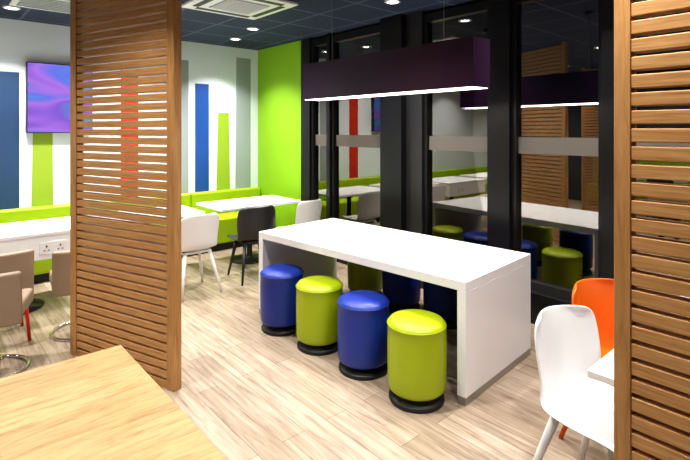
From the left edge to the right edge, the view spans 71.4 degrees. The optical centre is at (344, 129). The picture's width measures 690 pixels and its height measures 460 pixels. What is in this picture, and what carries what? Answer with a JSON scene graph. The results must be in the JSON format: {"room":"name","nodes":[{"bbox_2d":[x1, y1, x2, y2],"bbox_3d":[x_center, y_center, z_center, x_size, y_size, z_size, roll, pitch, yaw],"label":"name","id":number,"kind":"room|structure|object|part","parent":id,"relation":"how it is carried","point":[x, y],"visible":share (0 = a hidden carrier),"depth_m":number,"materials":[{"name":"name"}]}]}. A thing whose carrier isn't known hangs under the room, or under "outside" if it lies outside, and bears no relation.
{"room":"eatery","nodes":[
{"label":"eatery","id":0,"kind":"room"},
{"bbox_2d":[0,18,257,213],"bbox_3d":[-4.218,0.205,5.145,7.900,2.930,0.104,0,0,-41],"label":"wall","id":1,"kind":"structure","parent":0,"point":[21,42],"depth_m":6.53,"materials":[{"name":"white paint"}]},
{"bbox_2d":[26,62,92,132],"bbox_3d":[-3.409,-0.375,5.747,0.690,0.820,0.074,0,0,-41],"label":"television","id":2,"kind":"object","parent":1,"relation":"attached to","point":[47,84],"visible":0.56,"depth_m":5.63,"materials":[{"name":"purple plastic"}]},
{"bbox_2d":[0,0,483,49],"bbox_3d":[-0.939,-1.290,1.439,7.900,0.060,10.000,0,0,-41],"label":"ceiling","id":3,"kind":"structure","parent":0,"point":[315,19],"depth_m":5.52,"materials":[{"name":"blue tile"}]},
{"bbox_2d":[2,5,20,9],"bbox_3d":[-3.418,-1.251,4.920,0.160,0.017,0.160,0,0,-41],"label":"recessed light","id":4,"kind":"object","parent":3,"relation":"in","point":[8,7],"depth_m":4.91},
{"bbox_2d":[9,0,69,13],"bbox_3d":[-2.933,-1.245,4.749,0.580,0.030,0.580,0,0,-41],"label":"ceiling air vent","id":5,"kind":"object","parent":3,"relation":"in","point":[62,6],"depth_m":4.74,"materials":[{"name":"white metal"}]},
{"bbox_2d":[181,0,298,19],"bbox_3d":[-1.054,-1.238,4.776,0.850,0.044,0.850,0,0,-41],"label":"air conditioning unit","id":6,"kind":"object","parent":3,"relation":"attached to","point":[248,9],"visible":0.92,"depth_m":4.78,"materials":[{"name":"white metal"}]},
{"bbox_2d":[209,0,269,13],"bbox_3d":[-1.054,-1.226,4.776,0.440,0.008,0.440,0,0,-41],"label":"grille","id":7,"kind":"object","parent":6,"relation":"attached to","point":[237,6],"depth_m":4.74,"materials":[{"name":"white metal"}]},
{"bbox_2d":[246,27,258,30],"bbox_3d":[-1.139,-1.251,5.935,0.160,0.017,0.160,0,0,-41],"label":"recessed light","id":8,"kind":"object","parent":3,"relation":"in","point":[248,28],"depth_m":5.89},
{"bbox_2d":[384,0,400,3],"bbox_3d":[0.464,-1.251,4.683,0.160,0.017,0.160,0,0,-41],"label":"recessed light","id":9,"kind":"object","parent":3,"relation":"in","point":[386,1],"depth_m":4.68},
{"bbox_2d":[303,0,489,100],"bbox_3d":[0.295,-0.771,3.893,0.200,0.978,1.860,0,0,-41],"label":"pendant lamp","id":10,"kind":"object","parent":3,"relation":"hanging from","point":[458,64],"visible":1,"depth_m":3.57,"materials":[{"name":"purple fabric"}]},
{"bbox_3d":[0.224,-0.450,3.829,0.010,0.330,1.860,0,0,-41],"label":"lamp shade","id":11,"kind":"part","parent":10,"relation":"part of","materials":[{"name":"purple"}]},
{"bbox_2d":[308,87,487,100],"bbox_3d":[0.295,-0.288,3.893,0.176,0.013,1.836,0,0,-41],"label":"diffuser","id":12,"kind":"object","parent":10,"relation":"attached to","point":[402,90],"depth_m":3.77,"materials":[{"name":"white plastic"}]},
{"bbox_3d":[0.908,-0.450,3.200,0.180,0.330,0.010,0,0,-41],"label":"lamp shade","id":13,"kind":"part","parent":10,"relation":"part of","materials":[{"name":"purple fabric"}]},
{"bbox_3d":[0.366,-0.450,3.955,0.010,0.330,1.860,0,0,-41],"label":"lamp shade","id":14,"kind":"part","parent":10,"relation":"part of","materials":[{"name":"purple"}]},
{"bbox_2d":[258,40,300,228],"bbox_3d":[-0.934,0.205,7.205,0.150,2.930,1.170,0,0,-41],"label":"wall","id":15,"kind":"structure","parent":0,"point":[279,67],"depth_m":7.12,"materials":[{"name":"green paint"}]},
{"bbox_2d":[301,38,313,200],"bbox_3d":[-0.487,0.070,6.686,0.170,2.660,0.200,0,0,-41],"label":"trim","id":16,"kind":"structure","parent":15,"relation":"attached to","point":[305,43],"depth_m":6.62,"materials":[{"name":"black metal"}]},
{"bbox_2d":[313,37,325,46],"bbox_3d":[-0.302,-1.185,6.469,0.100,0.090,0.280,0,0,-41],"label":"window","id":17,"kind":"structure","parent":15,"relation":"in","point":[321,41],"depth_m":6.44,"materials":[{"name":"black glass"}]},
{"bbox_2d":[327,33,335,218],"bbox_3d":[-0.163,0.070,6.304,0.150,2.660,0.060,0,0,-41],"label":"trim","id":18,"kind":"structure","parent":15,"relation":"attached to","point":[329,35],"depth_m":6.25,"materials":[{"name":"black metal"}]},
{"bbox_2d":[334,25,379,41],"bbox_3d":[0.188,-1.185,5.915,0.100,0.090,0.900,0,0,-41],"label":"window","id":19,"kind":"structure","parent":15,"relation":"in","point":[372,30],"depth_m":5.88,"materials":[{"name":"black glass"}]},
{"bbox_2d":[337,34,379,225],"bbox_3d":[0.188,0.085,5.915,0.008,2.630,0.990,0,0,-41],"label":"glass","id":20,"kind":"object","parent":15,"relation":"attached to","point":[358,168],"visible":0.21,"depth_m":5.93,"materials":[{"name":"clear glass"}]},
{"bbox_2d":[336,135,379,147],"bbox_3d":[0.181,0.137,5.908,0.004,0.148,0.900,0,0,-41],"label":"band","id":21,"kind":"object","parent":20,"relation":"attached to","point":[371,141],"visible":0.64,"depth_m":5.92,"materials":[{"name":"beige glass"}]},
{"bbox_2d":[337,259,571,323],"bbox_3d":[2.298,1.535,3.522,0.210,0.270,8.630,0,0,-41],"label":"sill","id":22,"kind":"structure","parent":15,"relation":"attached to","point":[539,300],"depth_m":4.09,"materials":[{"name":"black"}]},
{"bbox_2d":[311,40,315,200],"bbox_3d":[-0.410,0.085,6.590,0.100,2.630,0.045,0,0,-41],"label":"frame","id":23,"kind":"object","parent":22,"relation":"on","point":[313,49],"visible":0.36,"depth_m":6.55,"materials":[{"name":"black metal"}]},
{"bbox_2d":[326,37,326,218],"bbox_3d":[-0.195,0.085,6.347,0.100,2.630,0.045,0,0,-41],"label":"frame","id":24,"kind":"object","parent":22,"relation":"on","point":[326,37],"visible":0.21,"depth_m":6.33,"materials":[{"name":"black metal"}]},
{"bbox_2d":[331,35,336,218],"bbox_3d":[-0.125,0.085,6.268,0.100,2.630,0.045,0,0,-41],"label":"frame","id":25,"kind":"object","parent":22,"relation":"on","point":[333,44],"visible":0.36,"depth_m":6.24,"materials":[{"name":"black metal"}]},
{"bbox_2d":[424,14,429,234],"bbox_3d":[0.889,0.085,5.122,0.100,2.630,0.045,0,0,-41],"label":"frame","id":26,"kind":"object","parent":22,"relation":"on","point":[426,24],"visible":0.36,"depth_m":5.09,"materials":[{"name":"black metal"}]},
{"bbox_2d":[487,0,488,245],"bbox_3d":[1.396,0.085,4.550,0.100,2.630,0.045,0,0,-41],"label":"frame","id":27,"kind":"object","parent":22,"relation":"on","point":[487,0],"visible":0.02,"depth_m":4.52,"materials":[{"name":"black metal"}]},
{"bbox_2d":[512,0,521,251],"bbox_3d":[1.561,0.085,4.363,0.100,2.630,0.045,0,0,-41],"label":"frame","id":28,"kind":"object","parent":22,"relation":"on","point":[516,8],"visible":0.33,"depth_m":4.33,"materials":[{"name":"black metal"}]},
{"bbox_2d":[531,278,572,299],"bbox_3d":[1.807,1.365,4.085,0.100,0.070,0.698,0,0,-41],"label":"frame","id":29,"kind":"object","parent":22,"relation":"on","point":[549,288],"visible":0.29,"depth_m":4.08,"materials":[{"name":"grey metal"}]},
{"bbox_3d":[1.807,0.085,4.085,0.008,2.630,0.788,0,0,-41],"label":"glass","id":30,"kind":"object","parent":29,"relation":"in","visible":0},
{"bbox_2d":[518,137,597,155],"bbox_3d":[1.800,0.137,4.078,0.004,0.148,0.698,0,0,-41],"label":"band","id":31,"kind":"object","parent":30,"relation":"attached to","point":[526,145],"visible":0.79,"depth_m":4.07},
{"bbox_2d":[598,0,600,277],"bbox_3d":[2.053,0.085,3.807,0.100,2.630,0.045,0,0,-41],"label":"frame","id":32,"kind":"object","parent":22,"relation":"on","point":[599,1],"visible":0.11,"depth_m":3.78,"materials":[{"name":"black metal"}]},
{"bbox_3d":[2.469,1.365,3.336,0.100,0.070,0.935,0,0,-41],"label":"frame","id":33,"kind":"object","parent":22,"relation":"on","visible":0},
{"bbox_3d":[2.469,0.085,3.336,0.008,2.630,1.025,0,0,-41],"label":"glass","id":34,"kind":"object","parent":33,"relation":"in","visible":0},
{"bbox_2d":[637,142,689,146],"bbox_3d":[2.462,0.137,3.330,0.004,0.148,0.935,0,0,-41],"label":"band","id":35,"kind":"object","parent":34,"relation":"attached to","point":[658,144],"visible":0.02,"depth_m":3.49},
{"bbox_2d":[427,0,486,22],"bbox_3d":[1.142,-1.185,4.836,0.100,0.090,0.720,0,0,-41],"label":"window","id":36,"kind":"structure","parent":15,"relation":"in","point":[477,7],"depth_m":4.78,"materials":[{"name":"black glass"}]},
{"bbox_2d":[430,11,486,245],"bbox_3d":[1.142,0.085,4.836,0.008,2.630,0.810,0,0,-41],"label":"glass","id":37,"kind":"object","parent":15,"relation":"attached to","point":[458,179],"visible":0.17,"depth_m":4.84,"materials":[{"name":"clear glass"}]},
{"bbox_2d":[429,136,486,151],"bbox_3d":[1.135,0.137,4.829,0.004,0.148,0.720,0,0,-41],"label":"band","id":38,"kind":"object","parent":37,"relation":"attached to","point":[447,143],"visible":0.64,"depth_m":4.82,"materials":[{"name":"grey plastic"}]},
{"bbox_2d":[489,0,511,249],"bbox_3d":[1.475,0.070,4.453,0.170,2.660,0.204,0,0,-41],"label":"column","id":39,"kind":"structure","parent":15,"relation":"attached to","point":[500,11],"depth_m":4.38,"materials":[{"name":"black paint"}]},
{"bbox_2d":[516,0,543,4],"bbox_3d":[1.807,-1.185,4.085,0.100,0.090,0.698,0,0,-41],"label":"window","id":40,"kind":"structure","parent":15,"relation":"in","point":[521,2],"depth_m":4.28,"materials":[{"name":"black glass"}]},
{"bbox_2d":[601,0,613,278],"bbox_3d":[2.084,0.070,3.742,0.200,2.660,0.093,0,0,-41],"label":"trim","id":41,"kind":"structure","parent":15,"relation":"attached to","point":[607,6],"depth_m":3.67,"materials":[{"name":"black metal"}]},
{"bbox_2d":[0,244,608,459],"bbox_3d":[-0.939,1.700,1.439,7.900,0.060,10.000,0,0,-41],"label":"floor","id":42,"kind":"structure","parent":0,"point":[252,393],"depth_m":3.01,"materials":[{"name":"brown wood"}]},
{"bbox_2d":[0,271,33,378],"bbox_3d":[-2.433,1.310,3.298,0.444,0.732,0.483,0,0,-21],"label":"chair","id":43,"kind":"object","parent":42,"relation":"on","point":[14,300],"visible":0.93,"depth_m":3.19,"materials":[{"name":"brown leather"}]},
{"bbox_3d":[-2.365,1.122,3.126,0.439,0.356,0.113,0,0,-21],"label":"backrest","id":44,"kind":"part","parent":43,"relation":"part of","materials":[{"name":"brown leather"}]},
{"bbox_3d":[-2.442,1.225,3.321,0.420,0.110,0.410,0,0,-21],"label":"seat","id":45,"kind":"part","parent":43,"relation":"part of","materials":[{"name":"brown leather"}]},
{"bbox_2d":[0,249,33,340],"bbox_3d":[-2.753,1.307,3.806,0.439,0.726,0.471,0,0,-41],"label":"chair","id":46,"kind":"object","parent":42,"relation":"on","point":[22,261],"visible":0.6,"depth_m":3.75,"materials":[{"name":"brown leather"}]},
{"bbox_3d":[-2.635,1.122,3.672,0.439,0.356,0.113,0,0,-41],"label":"backrest","id":47,"kind":"part","parent":46,"relation":"part of","materials":[{"name":"brown leather"}]},
{"bbox_3d":[-2.528,1.469,3.816,0.077,0.402,0.032,0,0,7],"label":"leg","id":48,"kind":"part","parent":46,"relation":"part of","materials":[{"name":"red metal"}]},
{"bbox_2d":[0,217,69,313],"bbox_3d":[-3.096,1.298,4.495,1.120,0.745,0.764,0,0,-41],"label":"cafe table","id":49,"kind":"object","parent":42,"relation":"on","point":[44,236],"visible":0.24,"depth_m":4.38,"materials":[{"name":"white laminate"}]},
{"bbox_2d":[39,239,66,254],"bbox_3d":[-2.659,1.070,4.379,0.220,0.110,0.008,0,0,-41],"label":"socket","id":50,"kind":"object","parent":49,"relation":"attached to","point":[46,246],"depth_m":4.36,"materials":[{"name":"white plastic"}]},
{"bbox_2d":[49,250,69,340],"bbox_3d":[-2.195,1.310,3.987,0.444,0.732,0.483,0,0,-36],"label":"chair","id":51,"kind":"object","parent":42,"relation":"on","point":[59,275],"visible":0.32,"depth_m":3.73,"materials":[{"name":"beige fabric"}]},
{"bbox_3d":[-2.209,1.225,4.007,0.420,0.110,0.410,0,0,-36],"label":"seat","id":52,"kind":"part","parent":51,"relation":"part of","materials":[{"name":"beige fabric"}]},
{"bbox_3d":[-2.087,1.122,3.837,0.439,0.356,0.113,0,0,-36],"label":"backrest","id":53,"kind":"part","parent":51,"relation":"part of","materials":[{"name":"beige fabric"}]},
{"bbox_2d":[0,345,227,459],"bbox_3d":[-0.794,1.295,1.154,0.950,0.750,1.580,0,0,-41],"label":"dining table","id":54,"kind":"object","parent":42,"relation":"on","point":[102,404],"visible":1,"depth_m":1.54,"materials":[{"name":"beige wood"}]},
{"bbox_2d":[70,0,180,391],"bbox_3d":[-1.554,0.205,3.345,1.096,2.930,0.063,0,0,29],"label":"screen","id":55,"kind":"object","parent":42,"relation":"on","point":[125,281],"visible":1,"depth_m":3.28,"materials":[{"name":"brown wood"}]},
{"bbox_3d":[-2.005,0.205,3.590,0.070,2.930,0.062,0,0,29],"label":"post","id":56,"kind":"part","parent":55,"relation":"part of","materials":[{"name":"brown wood"}]},
{"bbox_3d":[-1.554,1.645,3.345,0.956,0.050,0.050,0,0,29],"label":"rail","id":57,"kind":"part","parent":55,"relation":"part of","materials":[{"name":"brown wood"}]},
{"bbox_3d":[-1.104,0.205,3.100,0.070,2.930,0.062,0,0,29],"label":"post","id":58,"kind":"part","parent":55,"relation":"part of","materials":[{"name":"brown wood"}]},
{"bbox_2d":[0,187,259,283],"bbox_3d":[-3.755,1.280,5.135,6.780,0.780,0.508,0,0,-41],"label":"bench","id":59,"kind":"object","parent":42,"relation":"on","point":[227,221],"visible":0.15,"depth_m":6.62,"materials":[{"name":"green leather"}]},
{"bbox_3d":[-3.303,1.395,5.476,1.126,0.350,0.420,0,0,-41],"label":"seat","id":60,"kind":"part","parent":59,"relation":"part of","materials":[{"name":"green plastic"}]},
{"bbox_3d":[-3.461,1.055,5.655,1.126,0.330,0.118,0,0,-41],"label":"backrest","id":61,"kind":"part","parent":59,"relation":"part of","materials":[{"name":"green plastic"}]},
{"bbox_3d":[-2.615,1.055,6.404,1.126,0.330,0.118,0,0,-41],"label":"backrest","id":62,"kind":"part","parent":59,"relation":"part of","materials":[{"name":"green plastic"}]},
{"bbox_3d":[-1.769,1.055,7.153,1.126,0.330,0.118,0,0,-41],"label":"backrest","id":63,"kind":"part","parent":59,"relation":"part of","materials":[{"name":"green plastic"}]},
{"bbox_3d":[-1.610,1.395,6.974,1.126,0.350,0.420,0,0,-41],"label":"seat","id":64,"kind":"part","parent":59,"relation":"part of","materials":[{"name":"green leather"}]},
{"bbox_2d":[89,205,204,223],"bbox_3d":[-2.209,1.298,5.349,1.060,0.745,0.700,0,0,-41],"label":"cafe table","id":65,"kind":"object","parent":42,"relation":"on","point":[185,211],"visible":0.03,"depth_m":5.41,"materials":[{"name":"white laminate"}]},
{"bbox_2d":[181,212,222,301],"bbox_3d":[-1.579,1.258,4.984,0.451,0.824,0.500,0,0,-41],"label":"dining chair","id":66,"kind":"object","parent":42,"relation":"on","point":[199,233],"visible":0.86,"depth_m":4.82,"materials":[{"name":"white plastic"}]},
{"bbox_3d":[-1.594,1.451,4.754,0.044,0.437,0.184,0,0,-14],"label":"leg","id":67,"kind":"part","parent":66,"relation":"part of","materials":[{"name":"white plastic"}]},
{"bbox_3d":[-1.599,1.252,5.007,0.300,0.027,0.280,0,0,-41],"label":"seat rail","id":68,"kind":"part","parent":66,"relation":"part of","materials":[{"name":"white plastic"}]},
{"bbox_3d":[-1.580,1.452,5.231,0.044,0.435,0.139,0,0,2],"label":"leg","id":69,"kind":"part","parent":66,"relation":"part of","materials":[{"name":"white plastic"}]},
{"bbox_3d":[-1.346,1.451,4.980,0.184,0.437,0.044,0,0,13],"label":"leg","id":70,"kind":"part","parent":66,"relation":"part of","materials":[{"name":"white plastic"}]},
{"bbox_2d":[196,195,300,263],"bbox_3d":[-1.235,1.298,6.210,1.140,0.745,0.700,0,0,-41],"label":"cafe table","id":71,"kind":"object","parent":42,"relation":"on","point":[228,205],"visible":0.78,"depth_m":6.12,"materials":[{"name":"white laminate"}]},
{"bbox_2d":[227,205,274,285],"bbox_3d":[-1.050,1.258,5.453,0.487,0.825,0.499,0,0,-33],"label":"dining chair","id":72,"kind":"object","parent":42,"relation":"on","point":[250,221],"visible":0.85,"depth_m":5.25,"materials":[{"name":"black plastic"}]},
{"bbox_3d":[-1.289,1.452,5.511,0.139,0.435,0.044,0,0,3],"label":"leg","id":73,"kind":"part","parent":72,"relation":"part of","materials":[{"name":"black plastic"}]},
{"bbox_3d":[-1.108,1.451,5.227,0.044,0.437,0.184,0,0,2],"label":"leg","id":74,"kind":"part","parent":72,"relation":"part of","materials":[{"name":"black plastic"}]},
{"bbox_3d":[-1.067,1.252,5.479,0.300,0.027,0.280,0,0,-33],"label":"seat rail","id":75,"kind":"part","parent":72,"relation":"part of","materials":[{"name":"black plastic"}]},
{"bbox_2d":[260,264,303,336],"bbox_3d":[-0.532,1.417,4.049,0.368,0.505,0.368,0,0,12],"label":"stool","id":76,"kind":"object","parent":42,"relation":"on","point":[278,282],"visible":0.88,"depth_m":3.90,"materials":[{"name":"blue leather"}]},
{"bbox_2d":[276,199,321,227],"bbox_3d":[-0.556,1.258,5.944,0.500,0.824,0.451,0,0,43],"label":"dining chair","id":77,"kind":"object","parent":42,"relation":"on","point":[307,211],"visible":0.44,"depth_m":5.75,"materials":[{"name":"white plastic"}]},
{"bbox_2d":[296,275,342,355],"bbox_3d":[-0.198,1.417,3.717,0.368,0.505,0.368,0,0,12],"label":"stool","id":78,"kind":"object","parent":42,"relation":"on","point":[317,296],"visible":0.91,"depth_m":3.57,"materials":[{"name":"green leather"}]},
{"bbox_2d":[337,290,389,380],"bbox_3d":[0.128,1.417,3.364,0.368,0.505,0.368,0,0,12],"label":"stool","id":79,"kind":"object","parent":42,"relation":"on","point":[362,326],"visible":0.94,"depth_m":3.22,"materials":[{"name":"blue leather"}]},
{"bbox_2d":[347,261,381,292],"bbox_3d":[0.205,1.417,4.854,0.368,0.505,0.368,0,0,26],"label":"stool","id":80,"kind":"object","parent":42,"relation":"on","point":[360,277],"visible":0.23,"depth_m":4.70,"materials":[{"name":"green leather"}]},
{"bbox_2d":[380,14,405,230],"bbox_3d":[0.596,0.205,5.401,0.250,2.930,0.320,0,0,-41],"label":"column","id":81,"kind":"structure","parent":42,"relation":"on","point":[392,28],"depth_m":5.29,"materials":[{"name":"black paint"}]},
{"bbox_2d":[406,11,426,233],"bbox_3d":[0.805,0.205,5.225,0.170,2.930,0.220,0,0,-41],"label":"column","id":82,"kind":"object","parent":81,"relation":"attached to","point":[414,21],"depth_m":5.15,"materials":[{"name":"black paint"}]},
{"bbox_2d":[259,218,530,406],"bbox_3d":[0.300,1.295,3.961,2.100,0.750,0.940,0,0,44],"label":"table","id":83,"kind":"object","parent":42,"relation":"on","point":[492,285],"visible":0.86,"depth_m":3.41,"materials":[{"name":"white laminate"}]},
{"bbox_3d":[-0.434,1.300,4.670,0.060,0.640,0.940,0,0,44],"label":"panel","id":84,"kind":"part","parent":83,"relation":"part of","materials":[{"name":"white laminate"}]},
{"bbox_3d":[1.033,1.300,3.252,0.060,0.640,0.940,0,0,44],"label":"panel","id":85,"kind":"part","parent":83,"relation":"part of","materials":[{"name":"white laminate"}]},
{"bbox_2d":[382,270,420,312],"bbox_3d":[0.532,1.417,4.530,0.368,0.505,0.368,0,0,26],"label":"stool","id":86,"kind":"object","parent":42,"relation":"on","point":[402,292],"visible":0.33,"depth_m":4.38,"materials":[{"name":"blue leather"}]},
{"bbox_2d":[387,309,446,413],"bbox_3d":[0.445,1.417,2.991,0.368,0.505,0.368,0,0,12],"label":"stool","id":87,"kind":"object","parent":42,"relation":"on","point":[416,338],"visible":1,"depth_m":2.85,"materials":[{"name":"green leather"}]},
{"bbox_2d":[423,281,456,329],"bbox_3d":[0.865,1.417,4.184,0.368,0.505,0.368,0,0,26],"label":"stool","id":88,"kind":"object","parent":42,"relation":"on","point":[440,300],"visible":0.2,"depth_m":4.02,"materials":[{"name":"blue leather"}]},
{"bbox_2d":[533,305,613,459],"bbox_3d":[1.098,1.258,2.086,0.469,0.824,0.499,0,0,-29],"label":"dining chair","id":89,"kind":"object","parent":42,"relation":"on","point":[566,337],"visible":0.69,"depth_m":2.22,"materials":[{"name":"white plastic"}]},
{"bbox_3d":[0.876,1.451,2.150,0.184,0.437,0.044,0,0,33],"label":"leg","id":90,"kind":"part","parent":89,"relation":"part of","materials":[{"name":"white plastic"}]},
{"bbox_3d":[1.162,1.451,2.308,0.044,0.437,0.184,0,0,-1],"label":"leg","id":91,"kind":"part","parent":89,"relation":"part of","materials":[{"name":"white plastic"}]},
{"bbox_3d":[1.045,1.452,1.845,0.044,0.435,0.139,0,0,15],"label":"leg","id":92,"kind":"part","parent":89,"relation":"part of","materials":[{"name":"white plastic"}]},
{"bbox_2d":[558,278,613,438],"bbox_3d":[1.463,1.258,2.503,0.478,0.825,0.499,0,0,-29],"label":"dining chair","id":93,"kind":"object","parent":42,"relation":"on","point":[597,294],"visible":0.27,"depth_m":2.71,"materials":[{"name":"orange plastic"}]},
{"bbox_3d":[1.242,1.451,2.567,0.184,0.437,0.044,0,0,33],"label":"leg","id":94,"kind":"part","parent":93,"relation":"part of","materials":[{"name":"orange plastic"}]},
{"bbox_2d":[587,296,688,385],"bbox_3d":[1.675,1.298,2.016,1.320,0.745,0.740,0,0,-41],"label":"cafe table","id":95,"kind":"object","parent":42,"relation":"on","point":[602,370],"visible":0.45,"depth_m":1.85,"materials":[{"name":"white laminate"}]},
{"bbox_2d":[614,0,689,459],"bbox_3d":[1.261,0.205,1.216,0.062,2.930,1.051,0,0,-41],"label":"screen","id":96,"kind":"object","parent":42,"relation":"on","point":[652,327],"visible":1,"depth_m":1.51,"materials":[{"name":"brown wood"}]},
{"bbox_3d":[0.929,0.205,1.591,0.062,2.930,0.050,0,0,-41],"label":"post","id":97,"kind":"part","parent":96,"relation":"part of","materials":[{"name":"brown wood"}]},
{"label":"outside","id":98,"kind":"structure","parent":0,"visible":0},
{"bbox_2d":[522,174,689,295],"bbox_3d":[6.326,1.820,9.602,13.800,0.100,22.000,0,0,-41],"label":"window","id":99,"kind":"structure","parent":98,"point":[560,214],"depth_m":8.80,"materials":[{"name":"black glass"}]},
{"bbox_3d":[-0.302,1.365,6.469,0.100,0.070,0.280,0,0,-41],"label":"frame","id":100,"kind":"object","parent":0,"visible":0},
{"bbox_2d":[316,45,325,219],"bbox_3d":[-0.302,0.085,6.469,0.008,2.630,0.370,0,0,-41],"label":"glass","id":101,"kind":"object","parent":100,"relation":"attached to","point":[320,50],"visible":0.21,"depth_m":6.49,"materials":[{"name":"clear glass"}]},
{"bbox_2d":[315,135,325,145],"bbox_3d":[-0.310,0.137,6.462,0.004,0.148,0.280,0,0,-41],"label":"band","id":102,"kind":"object","parent":101,"relation":"attached to","point":[320,140],"visible":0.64,"depth_m":6.48,"materials":[{"name":"grey plastic"}]}
]}

